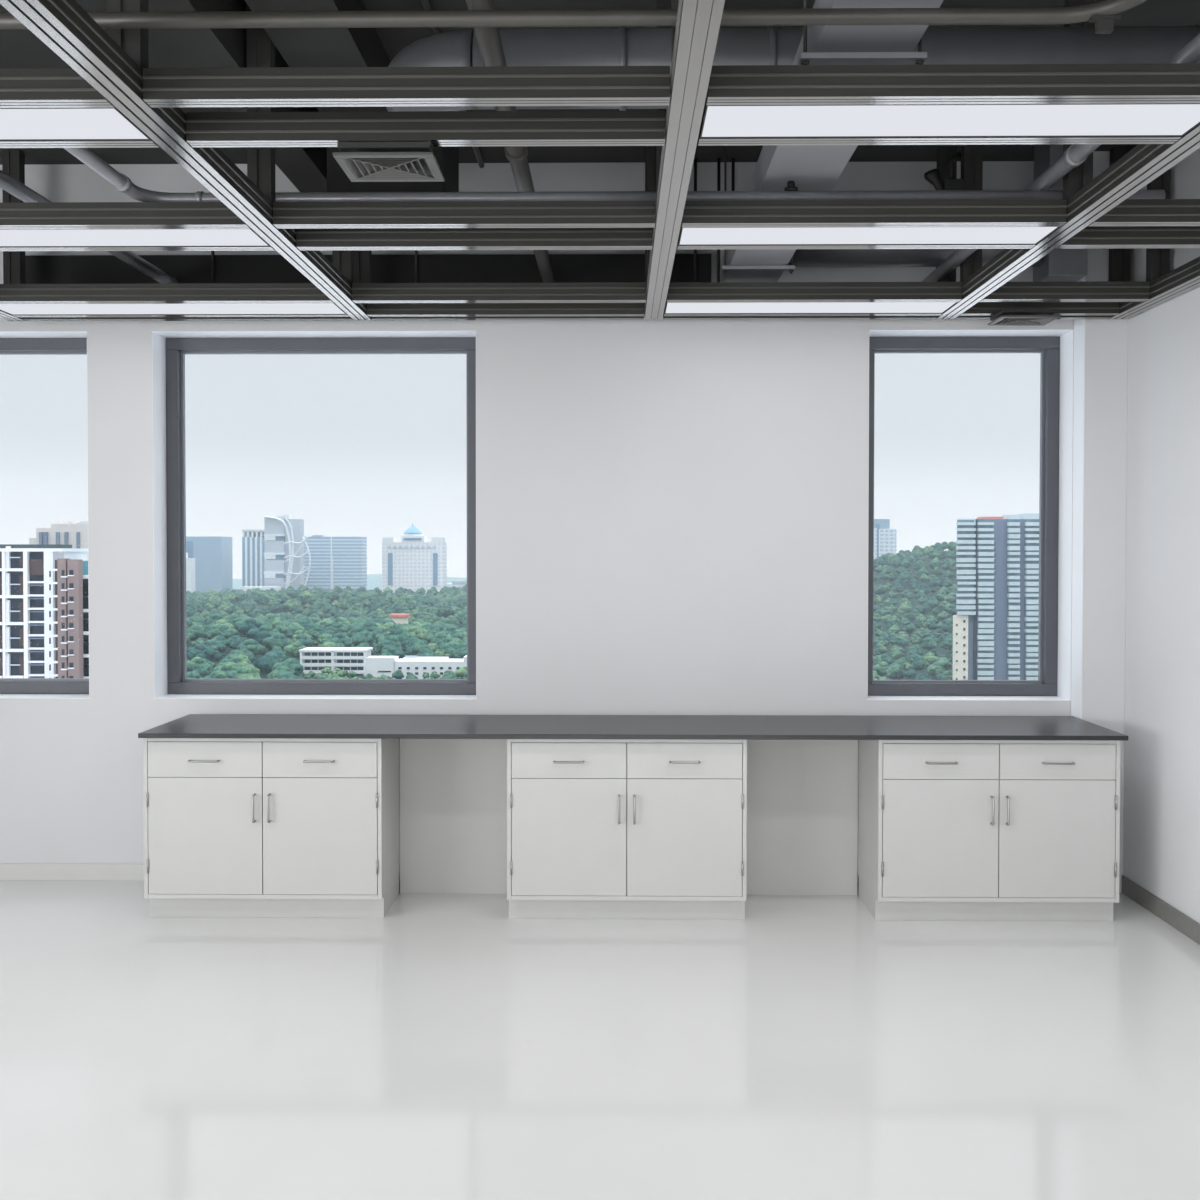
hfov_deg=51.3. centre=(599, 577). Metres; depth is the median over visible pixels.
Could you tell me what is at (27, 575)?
apartment block
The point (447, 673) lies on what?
tree
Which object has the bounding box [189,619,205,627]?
tree
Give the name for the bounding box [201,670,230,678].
tree
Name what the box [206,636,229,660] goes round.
tree
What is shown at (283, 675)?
tree
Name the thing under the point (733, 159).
conduit
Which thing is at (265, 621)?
tree
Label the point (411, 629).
tree
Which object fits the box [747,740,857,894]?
panel
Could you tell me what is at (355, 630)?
tree
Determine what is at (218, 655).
tree
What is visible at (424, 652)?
tree
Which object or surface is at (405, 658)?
roof
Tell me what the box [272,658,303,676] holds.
tree
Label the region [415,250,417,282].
conduit
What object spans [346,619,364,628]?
tree
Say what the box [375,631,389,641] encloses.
tree
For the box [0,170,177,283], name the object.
ceiling pipe
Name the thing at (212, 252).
conduit
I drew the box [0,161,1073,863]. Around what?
wall
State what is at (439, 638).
tree
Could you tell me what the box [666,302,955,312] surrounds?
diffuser
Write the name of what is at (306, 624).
tree
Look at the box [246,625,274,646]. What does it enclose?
tree
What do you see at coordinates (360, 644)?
tree
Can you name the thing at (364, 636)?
tree
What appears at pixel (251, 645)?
tree
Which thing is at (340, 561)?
office building
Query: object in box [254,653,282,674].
tree
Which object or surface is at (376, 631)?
tree
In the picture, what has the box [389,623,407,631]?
tree
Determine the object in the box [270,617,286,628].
tree
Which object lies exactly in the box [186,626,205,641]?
tree
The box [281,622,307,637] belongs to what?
tree
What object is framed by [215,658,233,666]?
tree
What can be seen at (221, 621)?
tree
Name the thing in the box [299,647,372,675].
white institute
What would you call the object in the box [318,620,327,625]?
tree
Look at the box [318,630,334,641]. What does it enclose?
tree
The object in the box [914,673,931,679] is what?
tree
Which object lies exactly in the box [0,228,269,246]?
ceiling light
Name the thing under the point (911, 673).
tree
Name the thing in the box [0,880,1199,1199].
floor
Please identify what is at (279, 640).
tree
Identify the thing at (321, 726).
countertop
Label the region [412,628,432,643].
tree
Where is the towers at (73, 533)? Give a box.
[29,521,87,548]
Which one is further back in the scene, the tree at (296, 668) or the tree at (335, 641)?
the tree at (335, 641)
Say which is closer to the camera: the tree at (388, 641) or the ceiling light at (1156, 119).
the ceiling light at (1156, 119)
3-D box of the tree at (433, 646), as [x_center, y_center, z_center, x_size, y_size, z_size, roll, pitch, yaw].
[-69.922,31.851,518.829,9.026,9.328,7.925,-1,1,-42]
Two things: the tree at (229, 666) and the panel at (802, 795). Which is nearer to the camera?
the panel at (802, 795)
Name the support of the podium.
on the ground
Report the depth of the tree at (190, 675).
421.43 m
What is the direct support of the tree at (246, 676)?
on the ground
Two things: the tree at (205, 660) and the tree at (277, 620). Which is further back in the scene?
the tree at (277, 620)
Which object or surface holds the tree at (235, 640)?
on the ground
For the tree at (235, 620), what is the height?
11.938 m
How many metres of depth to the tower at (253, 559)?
1404.96 m
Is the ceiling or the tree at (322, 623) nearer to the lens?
the ceiling
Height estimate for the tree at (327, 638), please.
9.275 m
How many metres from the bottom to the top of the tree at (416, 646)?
12.383 m
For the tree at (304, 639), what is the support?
on the ground
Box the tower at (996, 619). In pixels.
[953,513,1038,679]
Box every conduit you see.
[211,251,214,282]
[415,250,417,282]
[420,0,483,167]
[694,158,696,281]
[717,158,719,281]
[731,158,734,190]
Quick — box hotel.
[382,523,446,593]
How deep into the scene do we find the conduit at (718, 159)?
6.16 m
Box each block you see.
[0,544,87,677]
[53,558,83,677]
[83,561,88,677]
[186,536,232,592]
[186,553,195,592]
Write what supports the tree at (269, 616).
on the ground
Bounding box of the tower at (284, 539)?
[264,515,310,589]
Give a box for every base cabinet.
[143,738,399,917]
[507,739,746,918]
[858,740,1120,920]
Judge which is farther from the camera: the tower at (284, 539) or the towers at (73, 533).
the tower at (284, 539)
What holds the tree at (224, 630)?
on the ground
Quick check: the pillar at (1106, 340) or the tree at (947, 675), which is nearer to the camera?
the pillar at (1106, 340)
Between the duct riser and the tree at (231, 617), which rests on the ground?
the tree at (231, 617)
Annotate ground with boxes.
[187,556,956,679]
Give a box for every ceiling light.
[0,107,150,140]
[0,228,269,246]
[0,303,346,314]
[664,298,956,313]
[678,222,1059,244]
[700,100,1199,137]
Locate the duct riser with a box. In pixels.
[1033,144,1087,281]
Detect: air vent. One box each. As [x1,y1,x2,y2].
[333,142,444,181]
[987,309,1059,325]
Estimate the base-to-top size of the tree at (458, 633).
11.928 m
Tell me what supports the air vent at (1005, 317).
attached to the grid
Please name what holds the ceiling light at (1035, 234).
attached to the grid
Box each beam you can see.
[148,0,326,191]
[245,0,389,111]
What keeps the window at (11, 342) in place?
in the wall at (672, 515)
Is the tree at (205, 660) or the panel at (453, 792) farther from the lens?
the tree at (205, 660)
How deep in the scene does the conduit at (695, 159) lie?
6.16 m
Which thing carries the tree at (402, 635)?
on the ground
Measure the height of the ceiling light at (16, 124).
0.053 m
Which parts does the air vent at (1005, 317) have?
vent frame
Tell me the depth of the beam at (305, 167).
4.22 m
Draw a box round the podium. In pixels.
[240,587,280,591]
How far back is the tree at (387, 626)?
607.22 m
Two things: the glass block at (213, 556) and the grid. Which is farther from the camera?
the glass block at (213, 556)
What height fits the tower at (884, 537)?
133.477 m
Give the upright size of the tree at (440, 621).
13.908 m
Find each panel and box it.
[400,739,506,893]
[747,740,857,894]
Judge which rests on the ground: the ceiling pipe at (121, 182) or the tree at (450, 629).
the tree at (450, 629)
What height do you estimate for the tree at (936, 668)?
13.689 m
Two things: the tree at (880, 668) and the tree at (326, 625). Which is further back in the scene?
the tree at (880, 668)
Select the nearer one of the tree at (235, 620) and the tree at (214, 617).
the tree at (235, 620)
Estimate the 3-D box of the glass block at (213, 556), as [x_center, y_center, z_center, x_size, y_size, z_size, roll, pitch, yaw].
[-453.144,11.767,1425.983,55.886,116.468,40.800,0,1,1]
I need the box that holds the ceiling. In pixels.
[0,0,1199,164]
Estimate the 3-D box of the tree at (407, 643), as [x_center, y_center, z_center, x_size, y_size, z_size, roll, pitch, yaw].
[-78.039,30.615,526.273,10.344,11.326,10.659,1,1,33]
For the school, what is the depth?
466.71 m
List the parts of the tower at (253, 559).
crown rail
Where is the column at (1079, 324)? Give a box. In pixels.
[1071,277,1084,718]
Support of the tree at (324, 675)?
on the ground
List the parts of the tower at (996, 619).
bay glass, bay glass, roof crown, bay glass, roof crown, bay glass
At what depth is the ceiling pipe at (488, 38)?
4.05 m
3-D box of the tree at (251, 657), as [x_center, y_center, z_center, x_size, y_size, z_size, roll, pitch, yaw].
[-139.299,33.036,488.784,9.506,10.579,8.610,0,1,-17]
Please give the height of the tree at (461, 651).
12.603 m
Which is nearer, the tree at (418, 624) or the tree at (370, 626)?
the tree at (370, 626)
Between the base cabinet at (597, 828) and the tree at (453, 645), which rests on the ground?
the tree at (453, 645)
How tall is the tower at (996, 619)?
117.898 m
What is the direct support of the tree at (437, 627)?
on the ground
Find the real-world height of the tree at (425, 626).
12.701 m
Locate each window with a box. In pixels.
[0,331,89,698]
[152,331,476,698]
[867,330,1073,700]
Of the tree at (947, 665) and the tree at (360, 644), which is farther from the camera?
the tree at (947, 665)
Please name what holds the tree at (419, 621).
on the ground
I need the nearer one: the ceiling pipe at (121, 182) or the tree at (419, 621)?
the ceiling pipe at (121, 182)
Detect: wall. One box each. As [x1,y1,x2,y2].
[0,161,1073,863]
[1123,148,1199,923]
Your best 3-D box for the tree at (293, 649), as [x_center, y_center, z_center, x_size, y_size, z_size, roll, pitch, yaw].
[-123.442,31.212,508.461,9.654,11.007,8.629,0,1,7]
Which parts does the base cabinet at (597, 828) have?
handle, drawer, door, handle, handle, drawer, door, handle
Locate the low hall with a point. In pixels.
(459, 584)
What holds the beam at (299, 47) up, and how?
attached to the ceiling
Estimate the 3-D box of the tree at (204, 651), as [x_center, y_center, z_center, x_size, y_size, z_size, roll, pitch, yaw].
[-155.421,31.929,487.132,11.881,12.625,11.530,-1,1,-30]
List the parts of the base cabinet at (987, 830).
door, drawer, handle, handle, handle, door, drawer, handle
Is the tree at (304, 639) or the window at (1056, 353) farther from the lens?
the tree at (304, 639)
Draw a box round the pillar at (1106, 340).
[1071,151,1127,874]
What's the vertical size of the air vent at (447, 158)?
0.519 m
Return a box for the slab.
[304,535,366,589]
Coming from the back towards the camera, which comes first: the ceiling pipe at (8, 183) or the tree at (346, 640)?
the tree at (346, 640)
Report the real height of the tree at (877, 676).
10.947 m
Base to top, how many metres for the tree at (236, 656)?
12.201 m
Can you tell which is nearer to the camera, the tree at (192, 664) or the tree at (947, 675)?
the tree at (192, 664)
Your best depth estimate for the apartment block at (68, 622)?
282.38 m
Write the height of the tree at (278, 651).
10.257 m
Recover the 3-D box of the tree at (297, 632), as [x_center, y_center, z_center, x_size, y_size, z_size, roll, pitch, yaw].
[-128.891,27.989,540.593,8.686,11.080,9.718,0,1,8]
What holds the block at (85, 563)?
on the pavement
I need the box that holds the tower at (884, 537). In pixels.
[874,519,895,565]
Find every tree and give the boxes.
[186,619,192,626]
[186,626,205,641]
[187,643,215,660]
[187,657,207,671]
[187,671,202,678]
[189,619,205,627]
[191,638,205,646]
[193,664,212,676]
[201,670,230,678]
[203,625,214,637]
[204,613,227,625]
[204,659,215,667]
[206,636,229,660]
[207,624,238,639]
[209,645,220,660]
[211,662,240,672]
[213,619,234,628]
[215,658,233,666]
[224,650,251,663]
[226,613,242,622]
[226,665,261,678]
[227,635,247,648]
[231,617,243,635]
[234,618,263,634]
[236,638,264,655]
[236,661,259,673]
[238,674,254,678]
[240,649,255,663]
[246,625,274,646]
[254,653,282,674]
[259,613,276,619]
[260,618,270,624]
[262,633,290,650]
[264,648,287,661]
[266,665,292,678]
[269,615,291,622]
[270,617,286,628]
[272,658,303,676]
[275,621,289,632]
[278,673,303,678]
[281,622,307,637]
[284,641,306,658]
[292,630,312,639]
[292,634,313,646]
[296,617,309,622]
[299,620,315,630]
[308,626,325,645]
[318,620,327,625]
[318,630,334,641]
[318,637,344,646]
[319,673,333,678]
[320,636,331,643]
[322,622,332,629]
[326,622,348,632]
[332,617,350,623]
[332,632,354,646]
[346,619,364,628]
[348,626,372,637]
[351,631,373,646]
[356,643,373,655]
[360,621,382,645]
[371,629,383,636]
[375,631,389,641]
[376,635,402,652]
[380,623,393,631]
[380,646,404,658]
[388,628,414,647]
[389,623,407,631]
[402,637,427,649]
[405,626,419,633]
[405,640,431,655]
[410,622,423,627]
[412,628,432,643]
[416,620,432,625]
[416,648,437,656]
[421,624,431,629]
[427,624,445,631]
[428,643,437,651]
[429,632,451,645]
[433,618,449,624]
[435,643,455,658]
[442,670,454,677]
[444,626,456,633]
[447,638,462,658]
[447,643,457,649]
[452,629,466,639]
[453,642,466,658]
[455,667,466,678]
[873,661,890,676]
[873,671,880,678]
[885,664,905,679]
[904,669,916,679]
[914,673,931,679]
[926,662,945,679]
[935,670,952,679]
[936,657,952,669]
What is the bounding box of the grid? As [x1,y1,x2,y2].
[0,0,1199,320]
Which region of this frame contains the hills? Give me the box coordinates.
[233,574,466,589]
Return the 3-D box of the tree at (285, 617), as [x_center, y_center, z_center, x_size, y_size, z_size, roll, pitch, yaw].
[-154.999,24.593,606.846,11.083,13.045,12.623,0,1,-7]
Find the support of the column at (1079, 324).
attached to the pillar at (1106, 340)
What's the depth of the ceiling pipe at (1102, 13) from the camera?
2.93 m
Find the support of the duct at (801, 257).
attached to the duct riser
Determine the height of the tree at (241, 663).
12.238 m
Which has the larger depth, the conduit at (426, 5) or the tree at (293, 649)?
the tree at (293, 649)
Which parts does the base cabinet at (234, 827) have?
handle, drawer, door, handle, handle, handle, drawer, door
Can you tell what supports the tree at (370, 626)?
on the ground
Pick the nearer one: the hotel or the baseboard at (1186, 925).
the baseboard at (1186, 925)
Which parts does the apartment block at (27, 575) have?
loggia glass, loggia glass, roof rail, loggia rail, loggia rail, loggia glass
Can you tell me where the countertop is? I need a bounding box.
[138,714,1127,740]
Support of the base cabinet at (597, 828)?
on the floor
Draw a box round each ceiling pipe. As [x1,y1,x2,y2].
[0,0,1145,33]
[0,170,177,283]
[64,148,1164,204]
[466,0,554,282]
[922,33,1199,281]
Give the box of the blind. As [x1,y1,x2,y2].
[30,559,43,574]
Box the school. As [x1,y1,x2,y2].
[367,655,466,678]
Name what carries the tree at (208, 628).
on the ground
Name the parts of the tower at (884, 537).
crown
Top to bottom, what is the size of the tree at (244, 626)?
13.410 m
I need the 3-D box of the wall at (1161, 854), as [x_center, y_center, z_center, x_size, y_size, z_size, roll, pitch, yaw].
[2.588,-0.160,0.594,0.200,3.600,11.260,0,1,1]
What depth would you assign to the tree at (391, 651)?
492.89 m
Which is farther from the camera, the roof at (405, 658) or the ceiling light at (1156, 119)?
the roof at (405, 658)
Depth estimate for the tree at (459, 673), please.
450.37 m
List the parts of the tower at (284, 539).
crown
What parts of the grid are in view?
long rail, hanger post, cross rail, cross rail, cross rail, hanger post, cross rail, cross rail, cross rail, long rail, cross rail, hanger post, hanger post, hanger post, cross rail, cross rail, cross rail, cross rail, cross rail, cross rail, cross rail, hanger post, hanger post, hanger post, hanger post, long rail, cross rail, cross rail, cross rail, cross rail, cross rail, cross rail, hanger post, cross rail, hanger post, cross rail, cross rail, cross rail, long rail, hanger post, hanger post, cross rail, cross rail, long rail, hanger post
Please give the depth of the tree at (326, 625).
595.04 m
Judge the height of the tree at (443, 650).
11.277 m
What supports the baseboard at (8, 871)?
attached to the wall at (672, 515)
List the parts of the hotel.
corner glass, corner glass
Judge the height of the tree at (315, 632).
10.118 m
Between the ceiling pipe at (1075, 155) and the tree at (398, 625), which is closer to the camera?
the ceiling pipe at (1075, 155)
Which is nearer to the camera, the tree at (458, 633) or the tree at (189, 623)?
the tree at (189, 623)
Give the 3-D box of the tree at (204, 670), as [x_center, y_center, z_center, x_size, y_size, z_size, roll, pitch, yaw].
[-139.841,36.362,442.580,9.624,11.929,9.357,0,1,11]
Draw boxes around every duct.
[386,24,1199,111]
[787,249,1044,266]
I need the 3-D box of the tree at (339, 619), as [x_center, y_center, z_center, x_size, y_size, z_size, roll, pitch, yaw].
[-131.139,26.477,635.202,10.412,13.281,11.649,0,1,-23]
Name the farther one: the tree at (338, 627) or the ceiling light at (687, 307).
the tree at (338, 627)
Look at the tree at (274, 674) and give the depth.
433.86 m
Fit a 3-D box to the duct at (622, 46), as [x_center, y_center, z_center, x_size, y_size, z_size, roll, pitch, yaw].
[0.585,-1.636,4.135,2.640,0.250,0.497,0,1,1]
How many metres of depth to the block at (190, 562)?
1346.19 m
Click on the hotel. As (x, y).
(414, 563)
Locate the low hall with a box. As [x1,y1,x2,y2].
[416,581,466,592]
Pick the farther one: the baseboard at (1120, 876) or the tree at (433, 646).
the tree at (433, 646)
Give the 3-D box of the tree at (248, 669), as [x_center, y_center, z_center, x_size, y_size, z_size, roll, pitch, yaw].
[-119.266,36.401,420.706,13.181,13.952,11.805,0,1,12]
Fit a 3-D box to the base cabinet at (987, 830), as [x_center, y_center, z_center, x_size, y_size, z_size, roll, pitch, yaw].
[1.780,1.130,5.786,1.072,0.829,0.498,0,1,1]
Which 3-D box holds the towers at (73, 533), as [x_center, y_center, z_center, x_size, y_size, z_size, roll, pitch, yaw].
[-301.324,25.646,713.715,40.247,115.249,21.600,0,1,1]
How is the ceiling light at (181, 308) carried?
attached to the grid
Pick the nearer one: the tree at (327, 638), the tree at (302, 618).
the tree at (327, 638)
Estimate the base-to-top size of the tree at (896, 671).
13.857 m
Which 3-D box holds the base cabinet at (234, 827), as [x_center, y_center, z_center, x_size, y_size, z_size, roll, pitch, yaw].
[-1.512,1.127,5.828,1.072,0.829,0.498,0,1,1]
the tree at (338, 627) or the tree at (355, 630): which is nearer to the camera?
the tree at (355, 630)
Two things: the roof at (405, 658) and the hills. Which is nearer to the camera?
the roof at (405, 658)
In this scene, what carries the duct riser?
attached to the ceiling
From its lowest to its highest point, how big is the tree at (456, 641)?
10.785 m
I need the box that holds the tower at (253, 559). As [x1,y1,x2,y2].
[242,529,266,586]
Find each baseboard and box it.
[0,863,858,883]
[1119,875,1121,892]
[1122,875,1199,944]
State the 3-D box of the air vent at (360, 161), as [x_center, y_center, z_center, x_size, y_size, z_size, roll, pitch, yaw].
[-0.596,-1.181,3.555,0.276,0.039,0.244,0,1,1]
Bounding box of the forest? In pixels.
[186,541,956,679]
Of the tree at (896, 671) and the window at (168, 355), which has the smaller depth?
the window at (168, 355)

